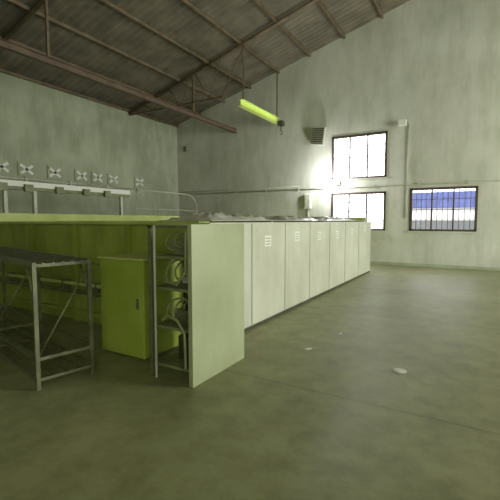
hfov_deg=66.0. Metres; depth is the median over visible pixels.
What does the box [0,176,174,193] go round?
pipe
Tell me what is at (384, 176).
window
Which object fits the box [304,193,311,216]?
electrical box
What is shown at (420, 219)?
shed
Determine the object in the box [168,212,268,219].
plastic sheet
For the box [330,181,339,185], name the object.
lamp
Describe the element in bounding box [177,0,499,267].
wall
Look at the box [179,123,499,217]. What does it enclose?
conduit pipe
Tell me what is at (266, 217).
plastic sheet
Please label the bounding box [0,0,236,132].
rail
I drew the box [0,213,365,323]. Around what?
tank
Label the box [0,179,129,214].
gantry
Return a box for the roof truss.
[0,0,383,127]
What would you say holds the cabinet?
on the floor
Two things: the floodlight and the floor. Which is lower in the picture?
the floor
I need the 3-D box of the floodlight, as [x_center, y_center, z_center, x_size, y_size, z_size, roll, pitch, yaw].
[5.333,-4.445,13.439,0.250,0.250,0.298,3,5,30]
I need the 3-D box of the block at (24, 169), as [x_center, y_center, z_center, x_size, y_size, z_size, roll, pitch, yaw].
[-7.265,-2.615,12.505,0.070,0.440,0.520,3,5,30]
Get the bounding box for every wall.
[0,72,177,215]
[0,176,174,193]
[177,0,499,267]
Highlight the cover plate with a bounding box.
[393,368,406,373]
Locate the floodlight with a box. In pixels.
[398,119,406,126]
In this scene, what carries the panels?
on the floor
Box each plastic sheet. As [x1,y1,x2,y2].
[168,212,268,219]
[264,216,314,219]
[310,216,355,220]
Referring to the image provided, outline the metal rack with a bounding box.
[0,246,93,390]
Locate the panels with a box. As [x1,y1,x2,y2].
[201,222,370,330]
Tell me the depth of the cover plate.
4.10 m
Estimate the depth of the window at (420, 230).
13.09 m
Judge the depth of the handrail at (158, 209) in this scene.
13.38 m
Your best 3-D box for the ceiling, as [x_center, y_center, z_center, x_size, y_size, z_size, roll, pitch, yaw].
[0.865,-6.523,4.671,21.700,3.068,20.160,3,5,30]
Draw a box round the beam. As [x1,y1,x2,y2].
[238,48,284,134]
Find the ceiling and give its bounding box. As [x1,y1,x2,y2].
[0,0,409,124]
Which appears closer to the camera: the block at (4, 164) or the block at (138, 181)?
the block at (4, 164)
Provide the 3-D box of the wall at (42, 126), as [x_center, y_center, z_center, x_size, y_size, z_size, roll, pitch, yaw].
[-8.604,-2.344,10.499,0.200,6.300,19.700,3,5,30]
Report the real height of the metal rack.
1.215 m
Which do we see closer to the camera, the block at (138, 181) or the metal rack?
the metal rack
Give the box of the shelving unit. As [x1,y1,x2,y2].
[147,224,243,387]
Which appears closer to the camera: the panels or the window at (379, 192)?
the panels
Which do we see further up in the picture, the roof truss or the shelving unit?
the roof truss
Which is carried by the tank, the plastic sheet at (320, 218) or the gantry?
the plastic sheet at (320, 218)
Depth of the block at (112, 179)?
15.44 m
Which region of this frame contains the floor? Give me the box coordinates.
[0,264,499,499]
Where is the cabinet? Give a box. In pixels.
[97,252,183,358]
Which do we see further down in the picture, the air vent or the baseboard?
the baseboard
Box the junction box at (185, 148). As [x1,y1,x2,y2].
[183,145,187,151]
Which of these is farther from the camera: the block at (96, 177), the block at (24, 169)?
the block at (96, 177)
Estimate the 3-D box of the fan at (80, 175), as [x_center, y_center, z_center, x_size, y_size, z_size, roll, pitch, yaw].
[-6.241,-2.746,14.253,0.070,0.440,0.520,3,5,30]
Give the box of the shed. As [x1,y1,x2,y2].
[412,191,474,229]
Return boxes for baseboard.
[370,261,499,270]
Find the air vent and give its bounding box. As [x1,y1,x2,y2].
[310,127,326,145]
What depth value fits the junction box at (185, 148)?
18.43 m
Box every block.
[0,159,9,174]
[17,162,34,176]
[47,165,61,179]
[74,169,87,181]
[91,171,102,183]
[107,173,118,184]
[134,177,143,187]
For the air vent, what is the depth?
14.95 m
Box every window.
[330,131,387,180]
[331,191,385,231]
[408,186,478,232]
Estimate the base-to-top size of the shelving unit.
1.570 m
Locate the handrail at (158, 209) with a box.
[136,190,196,215]
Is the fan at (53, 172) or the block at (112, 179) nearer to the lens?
the fan at (53, 172)

